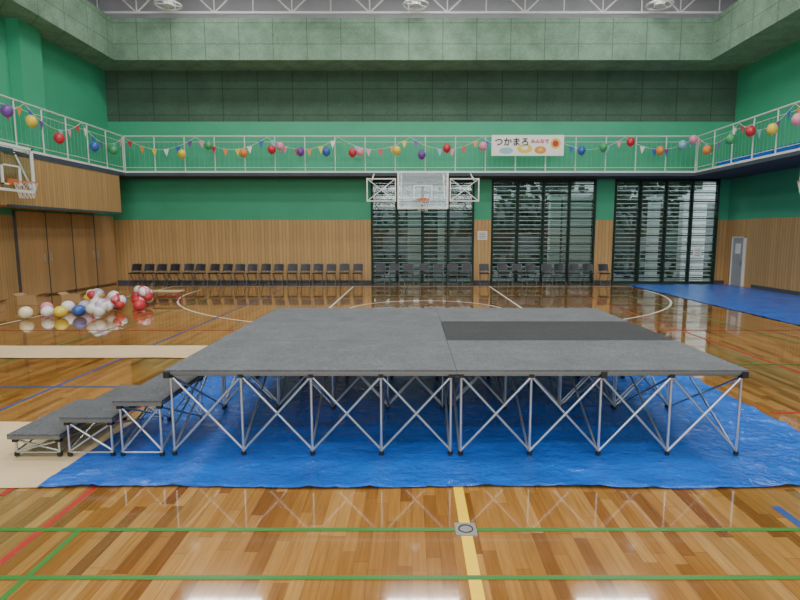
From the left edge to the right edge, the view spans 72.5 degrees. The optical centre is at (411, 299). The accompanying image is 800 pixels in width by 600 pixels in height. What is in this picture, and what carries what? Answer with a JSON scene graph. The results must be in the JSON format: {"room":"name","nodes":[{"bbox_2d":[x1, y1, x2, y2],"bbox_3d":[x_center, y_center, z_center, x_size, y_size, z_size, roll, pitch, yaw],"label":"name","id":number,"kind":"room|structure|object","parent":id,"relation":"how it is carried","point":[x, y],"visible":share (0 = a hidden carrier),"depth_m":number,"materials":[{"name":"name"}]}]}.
{"room":"school gymnasium","nodes":[
{"label":"school gymnasium","id":0,"kind":"room"},
{"bbox_2d":[0,0,117,301],"bbox_3d":[-11.346,-4.514,5.106,0.244,11.468,30.744,0,7,0],"label":"wall","id":1,"kind":"structure","parent":0,"point":[74,87],"depth_m":17.50,"materials":[{"name":"paint"}]},
{"bbox_2d":[5,18,49,153],"bbox_3d":[-11.053,-5.995,15.711,0.342,3.709,0.915,0,7,0],"label":"pilaster","id":2,"kind":"object","parent":1,"relation":"attached to","point":[23,39],"visible":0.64,"depth_m":15.43,"materials":[{"name":"green paint"}]},
{"bbox_2d":[12,210,50,294],"bbox_3d":[-11.178,-1.344,16.071,0.092,2.538,1.269,0,7,0],"label":"door","id":3,"kind":"structure","parent":1,"relation":"in","point":[30,238],"depth_m":15.99,"materials":[{"name":"brown wood"}]},
{"bbox_2d":[44,212,75,294],"bbox_3d":[-11.178,-1.497,17.331,0.092,2.538,1.269,0,7,0],"label":"door","id":4,"kind":"structure","parent":1,"relation":"in","point":[58,225],"depth_m":17.31,"materials":[{"name":"brown wood"}]},
{"bbox_2d":[0,151,121,213],"bbox_3d":[-10.654,-3.332,16.199,1.141,1.354,5.392,0,7,0],"label":"bulkhead","id":5,"kind":"object","parent":1,"relation":"attached to","point":[64,187],"visible":0.97,"depth_m":15.75,"materials":[{"name":"brown"}]},
{"bbox_2d":[0,145,124,175],"bbox_3d":[-10.675,-2.701,4.650,1.098,0.171,29.402,0,7,0],"label":"balcony","id":6,"kind":"object","parent":1,"relation":"attached to","point":[2,147],"visible":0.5,"depth_m":15.88,"materials":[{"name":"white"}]},
{"bbox_2d":[0,142,37,198],"bbox_3d":[-9.656,-3.135,13.261,0.985,1.307,1.610,0,7,0],"label":"basketball hoop","id":7,"kind":"object","parent":6,"relation":"attached to","point":[14,182],"visible":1,"depth_m":13.45,"materials":[{"name":"metal"}]},
{"bbox_2d":[0,94,124,170],"bbox_3d":[-10.163,-3.393,4.566,0.054,1.222,29.444,0,7,0],"label":"balcony railing","id":8,"kind":"object","parent":6,"relation":"on","point":[1,95],"visible":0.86,"depth_m":15.75,"materials":[{"name":"grey"}]},
{"bbox_2d":[69,213,97,290],"bbox_3d":[-11.178,-1.649,18.590,0.092,2.538,1.269,0,7,0],"label":"door","id":9,"kind":"structure","parent":1,"relation":"in","point":[82,226],"depth_m":18.57,"materials":[{"name":"brown wood"}]},
{"bbox_2d":[93,215,116,286],"bbox_3d":[-11.178,-1.802,19.850,0.092,2.538,1.269,0,7,0],"label":"door","id":10,"kind":"structure","parent":1,"relation":"in","point":[103,225],"depth_m":19.85,"materials":[{"name":"brown wood"}]},
{"bbox_2d":[0,283,799,599],"bbox_3d":[0.336,1.266,5.683,23.607,0.146,30.988,0,7,0],"label":"floor","id":11,"kind":"structure","parent":0,"point":[769,389],"depth_m":3.69,"materials":[{"name":"brown wood"}]},
{"bbox_2d":[18,306,32,318],"bbox_3d":[-8.522,0.276,12.027,0.276,0.269,0.340,-4,8,-28],"label":"balloon","id":12,"kind":"object","parent":11,"relation":"on","point":[25,312],"visible":1,"depth_m":11.92,"materials":[{"name":"beige rubber"}]},
{"bbox_2d":[13,293,46,304],"bbox_3d":[-10.126,-0.031,14.497,0.732,0.301,0.378,0,7,0],"label":"cardboard box","id":13,"kind":"object","parent":11,"relation":"on","point":[22,299],"visible":0.92,"depth_m":14.32,"materials":[{"name":"brown"}]},
{"bbox_2d":[40,306,53,316],"bbox_3d":[-8.195,0.262,12.270,0.249,0.242,0.306,2,7,19],"label":"balloon","id":14,"kind":"object","parent":11,"relation":"on","point":[47,311],"visible":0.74,"depth_m":12.17,"materials":[{"name":"white rubber"}]},
{"bbox_2d":[53,306,67,317],"bbox_3d":[-7.865,0.262,12.210,0.262,0.256,0.323,3,7,21],"label":"balloon","id":15,"kind":"object","parent":11,"relation":"on","point":[59,311],"visible":1,"depth_m":12.11,"materials":[{"name":"yellow rubber"}]},
{"bbox_2d":[0,421,132,487],"bbox_3d":[-3.691,1.300,4.735,2.135,0.004,1.440,0,7,0],"label":"sheet","id":16,"kind":"object","parent":11,"relation":"on","point":[25,470],"visible":0.57,"depth_m":4.57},
{"bbox_2d":[61,301,74,311],"bbox_3d":[-8.231,0.151,13.057,0.276,0.269,0.340,2,7,19],"label":"balloon","id":17,"kind":"object","parent":11,"relation":"on","point":[69,305],"visible":0.58,"depth_m":12.96,"materials":[{"name":"white rubber"}]},
{"bbox_2d":[58,292,85,302],"bbox_3d":[-9.272,-0.077,14.983,0.732,0.277,0.378,0,7,0],"label":"cardboard box","id":18,"kind":"object","parent":11,"relation":"on","point":[75,298],"visible":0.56,"depth_m":14.80,"materials":[{"name":"brown"}]},
{"bbox_2d":[72,305,85,315],"bbox_3d":[-7.559,0.240,12.391,0.262,0.256,0.323,3,8,24],"label":"balloon","id":19,"kind":"object","parent":11,"relation":"on","point":[78,310],"visible":0.86,"depth_m":12.29,"materials":[{"name":"blue rubber"}]},
{"bbox_2d":[83,288,104,301],"bbox_3d":[-8.168,-0.099,14.111,0.678,0.524,0.650,0,7,0],"label":"balloons","id":20,"kind":"object","parent":11,"relation":"on","point":[90,294],"visible":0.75,"depth_m":13.96,"materials":[{"name":"multicoloured plastic"}]},
{"bbox_2d":[85,298,112,316],"bbox_3d":[-7.081,0.132,12.305,0.637,0.511,0.610,0,7,0],"label":"balloons","id":21,"kind":"object","parent":11,"relation":"on","point":[98,307],"visible":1,"depth_m":12.15,"materials":[{"name":"white plastic"}]},
{"bbox_2d":[0,345,207,357],"bbox_3d":[-7.125,0.818,8.689,7.710,0.010,0.939,0,7,0],"label":"sheet","id":22,"kind":"object","parent":11,"relation":"on","point":[111,351],"visible":0.95,"depth_m":8.67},
{"bbox_2d":[103,291,127,309],"bbox_3d":[-7.325,-0.031,13.396,0.732,0.567,0.704,0,7,0],"label":"balloons","id":23,"kind":"object","parent":11,"relation":"on","point":[118,301],"visible":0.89,"depth_m":13.24,"materials":[{"name":"multicoloured plastic"}]},
{"bbox_2d":[128,264,143,284],"bbox_3d":[-10.189,-0.941,20.098,0.373,0.781,0.502,0,7,0],"label":"folding chair","id":24,"kind":"object","parent":11,"relation":"on","point":[135,267],"visible":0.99,"depth_m":20.16,"materials":[{"name":"grey metal"}]},
{"bbox_2d":[133,300,145,310],"bbox_3d":[-6.608,0.130,13.239,0.276,0.269,0.340,2,7,19],"label":"balloon","id":25,"kind":"object","parent":11,"relation":"on","point":[138,305],"visible":1,"depth_m":13.13,"materials":[{"name":"red rubber"}]},
{"bbox_2d":[131,285,152,303],"bbox_3d":[-7.067,-0.165,14.351,0.785,0.608,0.728,0,7,0],"label":"balloons","id":26,"kind":"object","parent":11,"relation":"on","point":[144,293],"visible":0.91,"depth_m":14.19,"materials":[{"name":"multicoloured plastic"}]},
{"bbox_2d":[141,264,156,285],"bbox_3d":[-9.682,-0.934,20.044,0.373,0.781,0.502,-1,7,-5],"label":"folding chair","id":27,"kind":"object","parent":11,"relation":"on","point":[148,267],"visible":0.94,"depth_m":20.11,"materials":[{"name":"grey metal"}]},
{"bbox_2d":[154,264,168,285],"bbox_3d":[-9.200,-0.927,19.985,0.373,0.781,0.502,0,7,-1],"label":"folding chair","id":28,"kind":"object","parent":11,"relation":"on","point":[160,267],"visible":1,"depth_m":20.06,"materials":[{"name":"grey metal"}]},
{"bbox_2d":[152,290,184,300],"bbox_3d":[-7.015,-0.131,15.468,0.976,0.274,0.390,0,7,0],"label":"bench","id":29,"kind":"object","parent":11,"relation":"on","point":[176,291],"visible":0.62,"depth_m":15.46,"materials":[{"name":"wood"}]},
{"bbox_2d":[166,264,181,285],"bbox_3d":[-8.736,-0.930,20.012,0.373,0.781,0.502,0,7,4],"label":"folding chair","id":30,"kind":"object","parent":11,"relation":"on","point":[174,267],"visible":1,"depth_m":20.09,"materials":[{"name":"grey metal"}]},
{"bbox_2d":[182,264,195,283],"bbox_3d":[-8.236,-0.940,20.088,0.373,0.781,0.502,0,7,-3],"label":"folding chair","id":31,"kind":"object","parent":11,"relation":"on","point":[187,267],"visible":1,"depth_m":20.16,"materials":[{"name":"grey metal"}]},
{"bbox_2d":[193,264,206,285],"bbox_3d":[-7.801,-0.934,20.041,0.373,0.781,0.502,0,7,0],"label":"folding chair","id":32,"kind":"object","parent":11,"relation":"on","point":[199,267],"visible":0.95,"depth_m":20.11,"materials":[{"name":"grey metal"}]},
{"bbox_2d":[207,264,221,285],"bbox_3d":[-7.273,-0.933,20.034,0.373,0.781,0.502,1,7,4],"label":"folding chair","id":33,"kind":"object","parent":11,"relation":"on","point":[213,267],"visible":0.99,"depth_m":20.10,"materials":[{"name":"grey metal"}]},
{"bbox_2d":[220,264,233,285],"bbox_3d":[-6.802,-0.935,20.051,0.373,0.781,0.502,0,7,2],"label":"folding chair","id":34,"kind":"object","parent":11,"relation":"on","point":[226,267],"visible":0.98,"depth_m":20.12,"materials":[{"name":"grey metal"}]},
{"bbox_2d":[233,264,246,285],"bbox_3d":[-6.322,-0.930,20.005,0.373,0.781,0.502,0,7,-2],"label":"folding chair","id":35,"kind":"object","parent":11,"relation":"on","point":[238,267],"visible":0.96,"depth_m":20.08,"materials":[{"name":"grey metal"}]},
{"bbox_2d":[246,264,258,284],"bbox_3d":[-5.862,-0.927,19.983,0.373,0.781,0.502,0,7,-3],"label":"folding chair","id":36,"kind":"object","parent":11,"relation":"on","point":[251,267],"visible":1,"depth_m":20.06,"materials":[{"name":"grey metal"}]},
{"bbox_2d":[259,264,271,285],"bbox_3d":[-5.388,-0.934,20.042,0.373,0.781,0.502,0,7,2],"label":"folding chair","id":37,"kind":"object","parent":11,"relation":"on","point":[264,267],"visible":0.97,"depth_m":20.11,"materials":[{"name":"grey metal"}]},
{"bbox_2d":[272,264,284,285],"bbox_3d":[-4.899,-0.928,19.996,0.373,0.781,0.502,0,7,1],"label":"folding chair","id":38,"kind":"object","parent":11,"relation":"on","point":[277,267],"visible":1,"depth_m":20.07,"materials":[{"name":"grey metal"}]},
{"bbox_2d":[286,264,297,285],"bbox_3d":[-4.400,-0.934,20.038,0.373,0.781,0.502,0,7,-4],"label":"folding chair","id":39,"kind":"object","parent":11,"relation":"on","point":[291,267],"visible":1,"depth_m":20.11,"materials":[{"name":"grey metal"}]},
{"bbox_2d":[299,264,310,285],"bbox_3d":[-3.920,-0.929,20.000,0.373,0.781,0.502,0,7,-2],"label":"folding chair","id":40,"kind":"object","parent":11,"relation":"on","point":[304,267],"visible":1,"depth_m":20.07,"materials":[{"name":"grey metal"}]},
{"bbox_2d":[312,264,323,285],"bbox_3d":[-3.461,-0.938,20.074,0.373,0.781,0.502,0,7,2],"label":"folding chair","id":41,"kind":"object","parent":11,"relation":"on","point":[317,267],"visible":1,"depth_m":20.14,"materials":[{"name":"grey metal"}]},
{"bbox_2d":[325,264,336,285],"bbox_3d":[-2.972,-0.933,20.030,0.373,0.781,0.502,0,7,-1],"label":"folding chair","id":42,"kind":"object","parent":11,"relation":"on","point":[329,267],"visible":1,"depth_m":20.10,"materials":[{"name":"grey metal"}]},
{"bbox_2d":[339,264,349,284],"bbox_3d":[-2.489,-0.941,20.101,0.373,0.781,0.502,0,7,-2],"label":"folding chair","id":43,"kind":"object","parent":11,"relation":"on","point":[343,267],"visible":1,"depth_m":20.17,"materials":[{"name":"grey metal"}]},
{"bbox_2d":[352,264,362,285],"bbox_3d":[-2.001,-0.939,20.079,0.373,0.781,0.502,0,7,3],"label":"folding chair","id":44,"kind":"object","parent":11,"relation":"on","point":[356,267],"visible":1,"depth_m":20.15,"materials":[{"name":"grey metal"}]},
{"bbox_2d":[375,264,385,285],"bbox_3d":[-1.167,-0.934,20.042,0.373,0.781,0.503,0,7,3],"label":"folding chair","id":45,"kind":"object","parent":11,"relation":"on","point":[379,267],"visible":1,"depth_m":20.11,"materials":[{"name":"grey metal"}]},
{"bbox_2d":[389,264,399,283],"bbox_3d":[-0.649,-0.940,20.088,0.373,0.781,0.502,0,7,2],"label":"folding chair","id":46,"kind":"object","parent":11,"relation":"on","point":[393,267],"visible":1,"depth_m":20.16,"materials":[{"name":"grey metal"}]},
{"bbox_2d":[0,286,799,599],"bbox_3d":[0.000,0.969,7.505,21.960,0.001,24.427,0,7,0],"label":"court lines","id":47,"kind":"object","parent":11,"relation":"on","point":[475,579],"visible":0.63,"depth_m":3.45,"materials":[{"name":"yellow"}]},
{"bbox_2d":[403,264,413,285],"bbox_3d":[-0.119,-0.931,20.016,0.373,0.781,0.502,0,7,-3],"label":"folding chair","id":48,"kind":"object","parent":11,"relation":"on","point":[407,267],"visible":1,"depth_m":20.09,"materials":[{"name":"grey metal"}]},
{"bbox_2d":[37,374,799,487],"bbox_3d":[0.445,1.086,6.362,6.429,0.028,4.746,0,7,0],"label":"tarp","id":49,"kind":"object","parent":11,"relation":"on","point":[768,447],"visible":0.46,"depth_m":4.88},
{"bbox_2d":[7,373,203,455],"bbox_3d":[-2.708,1.011,4.989,1.294,0.487,0.976,0,7,0],"label":"steps","id":50,"kind":"structure","parent":49,"relation":"on","point":[111,406],"depth_m":4.62,"materials":[{"name":"carpet"}]},
{"bbox_2d":[163,308,748,454],"bbox_3d":[0.365,0.715,6.395,4.818,0.737,3.794,0,7,0],"label":"stage","id":51,"kind":"object","parent":49,"relation":"on","point":[307,343],"visible":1,"depth_m":5.21,"materials":[{"name":"grey carpet"}]},
{"bbox_2d":[418,264,428,285],"bbox_3d":[0.439,-0.940,20.095,0.373,0.781,0.502,0,7,4],"label":"folding chair","id":52,"kind":"object","parent":11,"relation":"on","point":[422,267],"visible":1,"depth_m":20.16,"materials":[{"name":"grey metal"}]},
{"bbox_2d":[433,264,442,285],"bbox_3d":[0.962,-0.932,20.029,0.373,0.781,0.502,0,7,2],"label":"folding chair","id":53,"kind":"object","parent":11,"relation":"on","point":[436,267],"visible":1,"depth_m":20.10,"materials":[{"name":"grey metal"}]},
{"bbox_2d":[447,264,457,283],"bbox_3d":[1.490,-0.933,20.032,0.373,0.781,0.502,0,7,0],"label":"folding chair","id":54,"kind":"object","parent":11,"relation":"on","point":[450,267],"visible":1,"depth_m":20.10,"materials":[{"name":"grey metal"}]},
{"bbox_2d":[454,523,477,535],"bbox_3d":[0.342,1.455,3.463,0.134,0.012,0.146,0,7,0],"label":"socket","id":55,"kind":"object","parent":11,"relation":"on","point":[461,529],"visible":1,"depth_m":3.46,"materials":[{"name":"silver metal"}]},
{"bbox_2d":[462,264,471,283],"bbox_3d":[2.022,-0.936,20.062,0.373,0.781,0.502,0,7,3],"label":"folding chair","id":56,"kind":"object","parent":11,"relation":"on","point":[465,267],"visible":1,"depth_m":20.14,"materials":[{"name":"grey metal"}]},
{"bbox_2d":[479,264,489,283],"bbox_3d":[2.657,-0.933,20.035,0.373,0.781,0.502,0,7,0],"label":"folding chair","id":57,"kind":"object","parent":11,"relation":"on","point":[482,267],"visible":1,"depth_m":20.10,"materials":[{"name":"grey metal"}]},
{"bbox_2d":[497,264,507,284],"bbox_3d":[3.338,-0.940,20.094,0.373,0.781,0.502,0,7,0],"label":"folding chair","id":58,"kind":"object","parent":11,"relation":"on","point":[500,267],"visible":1,"depth_m":20.16,"materials":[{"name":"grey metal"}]},
{"bbox_2d":[511,264,522,285],"bbox_3d":[3.861,-0.933,20.034,0.373,0.781,0.502,0,7,4],"label":"folding chair","id":59,"kind":"object","parent":11,"relation":"on","point":[515,267],"visible":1,"depth_m":20.10,"materials":[{"name":"grey metal"}]},
{"bbox_2d":[524,264,536,284],"bbox_3d":[4.373,-0.937,20.067,0.373,0.781,0.502,0,7,-1],"label":"folding chair","id":60,"kind":"object","parent":11,"relation":"on","point":[528,267],"visible":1,"depth_m":20.14,"materials":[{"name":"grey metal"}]},
{"bbox_2d":[541,264,552,284],"bbox_3d":[4.951,-0.927,19.984,0.373,0.781,0.502,0,7,4],"label":"folding chair","id":61,"kind":"object","parent":11,"relation":"on","point":[545,267],"visible":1,"depth_m":20.06,"materials":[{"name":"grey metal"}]},
{"bbox_2d":[553,264,565,285],"bbox_3d":[5.428,-0.938,20.072,0.373,0.781,0.502,0,7,-4],"label":"folding chair","id":62,"kind":"object","parent":11,"relation":"on","point":[557,267],"visible":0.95,"depth_m":20.14,"materials":[{"name":"grey metal"}]},
{"bbox_2d":[568,264,580,285],"bbox_3d":[5.960,-0.932,20.024,0.373,0.781,0.502,0,7,3],"label":"folding chair","id":63,"kind":"object","parent":11,"relation":"on","point":[572,267],"visible":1,"depth_m":20.09,"materials":[{"name":"grey metal"}]},
{"bbox_2d":[581,264,594,285],"bbox_3d":[6.482,-0.937,20.065,0.373,0.781,0.502,0,7,2],"label":"folding chair","id":64,"kind":"object","parent":11,"relation":"on","point":[586,267],"visible":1,"depth_m":20.13,"materials":[{"name":"grey metal"}]},
{"bbox_2d":[597,264,610,285],"bbox_3d":[7.037,-0.926,19.980,0.373,0.781,0.502,0,7,0],"label":"folding chair","id":65,"kind":"object","parent":11,"relation":"on","point":[601,267],"visible":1,"depth_m":20.05,"materials":[{"name":"grey metal"}]},
{"bbox_2d":[627,284,799,324],"bbox_3d":[9.821,0.148,14.150,3.782,0.027,12.236,0,7,0],"label":"tarp","id":66,"kind":"object","parent":11,"relation":"on","point":[783,307],"visible":1,"depth_m":15.82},
{"bbox_2d":[96,0,722,13],"bbox_3d":[0.547,-9.179,4.449,22.852,2.047,30.317,0,7,0],"label":"ceiling","id":67,"kind":"structure","parent":0,"point":[138,11],"depth_m":18.79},
{"bbox_2d":[153,0,182,10],"bbox_3d":[-8.052,-10.760,17.868,0.888,2.122,0.888,0,7,0],"label":"light fixture","id":68,"kind":"object","parent":67,"relation":"hanging from","point":[166,3],"visible":1,"depth_m":17.96,"materials":[{"name":"white paint"}]},
{"bbox_2d":[402,0,428,10],"bbox_3d":[0.122,-10.760,17.868,0.888,2.122,0.888,0,7,0],"label":"light fixture","id":69,"kind":"object","parent":67,"relation":"hanging from","point":[414,3],"visible":1,"depth_m":17.96,"materials":[{"name":"white paint"}]},
{"bbox_2d":[645,0,673,10],"bbox_3d":[8.174,-10.760,17.868,0.888,2.122,0.888,0,7,0],"label":"light fixture","id":70,"kind":"object","parent":67,"relation":"hanging from","point":[657,3],"visible":1,"depth_m":17.97,"materials":[{"name":"white paint"}]},
{"bbox_2d":[100,0,737,279],"bbox_3d":[0.336,-6.347,20.246,23.119,11.468,0.244,0,7,0],"label":"wall","id":71,"kind":"structure","parent":0,"point":[208,222],"depth_m":20.13,"materials":[{"name":"paint"}]},
{"bbox_2d":[118,280,723,282],"bbox_3d":[0.336,-0.694,20.798,23.119,0.110,0.018,0,7,0],"label":"baseboard","id":72,"kind":"structure","parent":71,"relation":"attached to","point":[119,281],"depth_m":20.79,"materials":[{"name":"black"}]},
{"bbox_2d":[370,179,474,282],"bbox_3d":[0.397,-2.582,20.609,3.892,3.904,0.233,0,7,0],"label":"window","id":73,"kind":"structure","parent":71,"relation":"in","point":[396,244],"depth_m":20.59,"materials":[{"name":"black metal"}]},
{"bbox_2d":[119,171,744,178],"bbox_3d":[0.336,-4.535,19.789,23.119,0.171,1.098,0,7,0],"label":"balcony","id":74,"kind":"object","parent":71,"relation":"attached to","point":[128,174],"visible":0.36,"depth_m":19.25,"materials":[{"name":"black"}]},
{"bbox_2d":[123,136,697,170],"bbox_3d":[-0.061,-5.165,19.197,20.172,1.222,0.054,0,7,0],"label":"balcony railing","id":75,"kind":"object","parent":74,"relation":"on","point":[304,155],"visible":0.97,"depth_m":19.20,"materials":[{"name":"grey"}]},
{"bbox_2d":[8,104,799,155],"bbox_3d":[-0.061,-4.328,10.562,20.031,0.663,17.136,0,7,0],"label":"garland","id":76,"kind":"object","parent":75,"relation":"hanging from","point":[19,108],"visible":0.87,"depth_m":19.05,"materials":[{"name":"multicoloured fabric"}]},
{"bbox_2d":[0,104,13,118],"bbox_3d":[-9.906,-4.612,13.328,0.276,0.340,0.269,0,7,0],"label":"balloon","id":77,"kind":"object","parent":76,"relation":"attached to","point":[6,110],"visible":1,"depth_m":13.25,"materials":[{"name":"purple rubber"}]},
{"bbox_2d":[25,115,37,127],"bbox_3d":[-9.906,-4.642,14.185,0.276,0.340,0.269,0,7,0],"label":"balloon","id":78,"kind":"object","parent":76,"relation":"hanging from","point":[31,121],"visible":1,"depth_m":14.10,"materials":[{"name":"yellow rubber"}]},
{"bbox_2d":[53,132,64,144],"bbox_3d":[-9.906,-4.532,15.304,0.276,0.340,0.269,0,7,0],"label":"balloon","id":79,"kind":"object","parent":76,"relation":"attached to","point":[59,138],"visible":1,"depth_m":15.22,"materials":[{"name":"red rubber"}]},
{"bbox_2d":[745,126,755,137],"bbox_3d":[9.784,-4.869,15.755,0.276,0.340,0.269,0,7,0],"label":"balloon","id":80,"kind":"object","parent":76,"relation":"attached to","point":[750,131],"visible":1,"depth_m":15.67,"materials":[{"name":"red rubber"}]},
{"bbox_2d":[766,123,777,135],"bbox_3d":[9.784,-4.630,14.801,0.276,0.340,0.269,0,7,0],"label":"balloon","id":81,"kind":"object","parent":76,"relation":"attached to","point":[772,128],"visible":1,"depth_m":14.72,"materials":[{"name":"yellow rubber"}]},
{"bbox_2d":[791,113,799,126],"bbox_3d":[9.784,-4.574,13.824,0.276,0.340,0.269,0,7,0],"label":"balloon","id":82,"kind":"object","parent":76,"relation":"hanging from","point":[795,119],"visible":1,"depth_m":13.76,"materials":[{"name":"pink rubber"}]},
{"bbox_2d":[491,135,563,155],"bbox_3d":[4.044,-5.403,19.044,2.525,0.708,0.026,0,7,0],"label":"banner","id":83,"kind":"object","parent":75,"relation":"attached to","point":[502,145],"visible":1,"depth_m":19.04,"materials":[{"name":"white fabric"}]},
{"bbox_2d":[366,171,479,210],"bbox_3d":[0.366,-3.682,18.494,3.800,1.379,1.709,0,7,0],"label":"basketball hoop","id":84,"kind":"object","parent":74,"relation":"attached to","point":[398,172],"visible":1,"depth_m":18.27,"materials":[{"name":"plastic"}]},
{"bbox_2d":[490,179,596,282],"bbox_3d":[4.944,-2.582,20.609,3.922,3.904,0.233,0,7,0],"label":"window","id":85,"kind":"structure","parent":71,"relation":"in","point":[516,208],"depth_m":20.59,"materials":[{"name":"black metal"}]},
{"bbox_2d":[611,179,720,282],"bbox_3d":[9.553,-2.582,20.609,3.928,3.904,0.233,0,7,0],"label":"window","id":86,"kind":"structure","parent":71,"relation":"in","point":[639,208],"depth_m":20.59,"materials":[{"name":"glass"}]},
{"bbox_2d":[693,247,701,257],"bbox_3d":[10.767,-1.791,20.570,0.305,0.390,0.017,0,7,0],"label":"notice","id":87,"kind":"object","parent":86,"relation":"attached to","point":[696,250],"visible":1,"depth_m":20.56,"materials":[{"name":"paper"}]},
{"bbox_2d":[724,40,799,291],"bbox_3d":[12.017,-4.514,5.106,0.244,11.468,30.744,0,7,0],"label":"wall","id":88,"kind":"structure","parent":0,"point":[764,208],"depth_m":18.18,"materials":[{"name":"paint"}]},
{"bbox_2d":[0,0,799,70],"bbox_3d":[0.336,-7.212,4.657,23.119,1.366,30.500,0,7,0],"label":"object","id":89,"kind":"structure","parent":88,"relation":"attached to","point":[746,32],"depth_m":18.57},
{"bbox_2d":[729,237,746,285],"bbox_3d":[11.840,-1.412,19.830,0.110,1.769,0.744,0,7,0],"label":"door","id":90,"kind":"structure","parent":88,"relation":"in","point":[738,248],"depth_m":19.79,"materials":[{"name":"grey metal"}]},
{"bbox_2d":[695,148,799,175],"bbox_3d":[10.950,-2.701,4.650,1.891,0.171,29.402,0,7,0],"label":"balcony","id":91,"kind":"object","parent":88,"relation":"attached to","point":[789,159],"visible":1,"depth_m":16.62,"materials":[{"name":"blue"}]},
{"bbox_2d":[696,101,799,170],"bbox_3d":[10.041,-3.393,4.566,0.054,1.222,29.444,0,7,0],"label":"balcony railing","id":92,"kind":"object","parent":91,"relation":"on","point":[778,109],"visible":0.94,"depth_m":16.25,"materials":[{"name":"grey"}]},
{"bbox_2d":[717,142,799,165],"bbox_3d":[10.516,-3.906,12.775,0.259,0.259,11.663,0,7,0],"label":"sheet","id":93,"kind":"object","parent":91,"relation":"on","point":[797,145],"visible":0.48,"depth_m":16.20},
{"bbox_2d":[751,285,799,294],"bbox_3d":[11.886,1.241,4.820,0.018,0.110,28.792,0,7,0],"label":"baseboard","id":94,"kind":"structure","parent":88,"relation":"attached to","point":[752,286],"depth_m":17.76,"materials":[{"name":"black"}]},
{"label":"outside","id":95,"kind":"structure","parent":0,"visible":0},
{"bbox_2d":[374,272,709,280],"bbox_3d":[0.000,-3.554,47.006,73.200,0.220,52.216,0,7,0],"label":"ground","id":96,"kind":"structure","parent":95,"point":[495,273],"depth_m":24.83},
{"bbox_2d":[373,183,404,263],"bbox_3d":[-1.734,-4.561,26.721,2.792,6.665,2.121,0,7,0],"label":"tree","id":97,"kind":"object","parent":96,"relation":"on","point":[387,188],"visible":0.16,"depth_m":26.64,"materials":[{"name":"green plant"}]},
{"bbox_2d":[406,196,424,280],"bbox_3d":[0.152,-2.564,23.100,0.793,3.562,0.488,0,7,0],"label":"concrete post","id":98,"kind":"object","parent":96,"relation":"on","point":[407,197],"visible":0.43,"depth_m":22.89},
{"bbox_2d":[402,183,451,263],"bbox_3d":[0.799,-4.752,28.291,2.801,6.666,2.005,0,7,0],"label":"tree","id":99,"kind":"object","parent":96,"relation":"on","point":[403,188],"visible":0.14,"depth_m":28.21,"materials":[{"name":"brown plant"}]},
{"bbox_2d":[436,196,445,280],"bbox_3d":[1.232,-2.564,23.100,0.390,3.562,0.488,0,7,0],"label":"concrete post","id":100,"kind":"object","parent":96,"relation":"on","point":[437,197],"visible":0.57,"depth_m":22.88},
{"bbox_2d":[445,183,503,276],"bbox_3d":[2.809,-4.400,25.167,2.758,6.719,2.123,0,7,0],"label":"tree","id":101,"kind":"object","parent":96,"relation":"on","point":[452,188],"visible":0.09,"depth_m":24.81,"materials":[{"name":"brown plant"}]},
{"bbox_2d":[493,183,540,274],"bbox_3d":[4.757,-4.582,26.722,2.840,6.706,2.056,0,7,0],"label":"tree","id":102,"kind":"object","parent":96,"relation":"on","point":[511,188],"visible":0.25,"depth_m":26.49,"materials":[{"name":"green plant"}]},
{"bbox_2d":[514,183,567,249],"bbox_3d":[6.825,-4.781,28.298,2.930,6.722,2.148,0,7,0],"label":"tree","id":103,"kind":"object","parent":96,"relation":"on","point":[521,188],"visible":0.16,"depth_m":28.05,"materials":[{"name":"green plant"}]},
{"bbox_2d":[373,249,711,278],"bbox_3d":[5.495,-1.585,24.383,19.985,1.415,1.076,0,7,0],"label":"hedge","id":104,"kind":"object","parent":96,"relation":"on","point":[374,256],"visible":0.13,"depth_m":24.19,"materials":[{"name":"green plant"}]},
{"bbox_2d":[373,183,715,268],"bbox_3d":[9.760,-5.789,31.466,53.680,7.954,0.549,0,7,0],"label":"neighbouring building","id":105,"kind":"structure","parent":96,"relation":"on","point":[374,188],"depth_m":31.44,"materials":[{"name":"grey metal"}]},
{"bbox_2d":[546,196,562,280],"bbox_3d":[6.008,-2.564,23.100,0.549,3.562,0.488,0,7,0],"label":"concrete post","id":106,"kind":"object","parent":96,"relation":"on","point":[550,197],"visible":0.57,"depth_m":22.90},
{"bbox_2d":[561,196,592,280],"bbox_3d":[6.954,-2.564,23.100,1.220,3.562,0.488,0,7,0],"label":"concrete post","id":107,"kind":"object","parent":96,"relation":"on","point":[564,197],"visible":0.5,"depth_m":22.89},
{"bbox_2d":[578,183,634,234],"bbox_3d":[8.782,-4.358,25.121,2.754,6.648,2.084,0,7,0],"label":"tree","id":108,"kind":"object","parent":96,"relation":"on","point":[579,188],"visible":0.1,"depth_m":24.96,"materials":[{"name":"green plant"}]},
{"bbox_2d":[615,183,663,268],"bbox_3d":[10.897,-4.525,26.755,2.928,6.585,2.221,0,7,0],"label":"tree","id":109,"kind":"object","parent":96,"relation":"on","point":[636,188],"visible":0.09,"depth_m":26.67,"materials":[{"name":"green plant"}]},
{"bbox_2d":[644,196,662,280],"bbox_3d":[10.187,-2.564,23.100,0.488,3.562,0.488,0,7,0],"label":"concrete post","id":110,"kind":"object","parent":96,"relation":"on","point":[651,197],"visible":0.57,"depth_m":22.95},
{"bbox_2d":[634,183,696,255],"bbox_3d":[12.916,-4.752,28.298,2.816,6.665,2.079,0,7,0],"label":"tree","id":111,"kind":"object","parent":96,"relation":"on","point":[658,188],"visible":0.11,"depth_m":28.08,"materials":[{"name":"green plant"}]},
{"bbox_2d":[675,196,709,280],"bbox_3d":[11.834,-2.564,23.100,1.098,3.562,0.488,0,7,0],"label":"concrete post","id":112,"kind":"object","parent":96,"relation":"on","point":[683,197],"visible":0.46,"depth_m":22.92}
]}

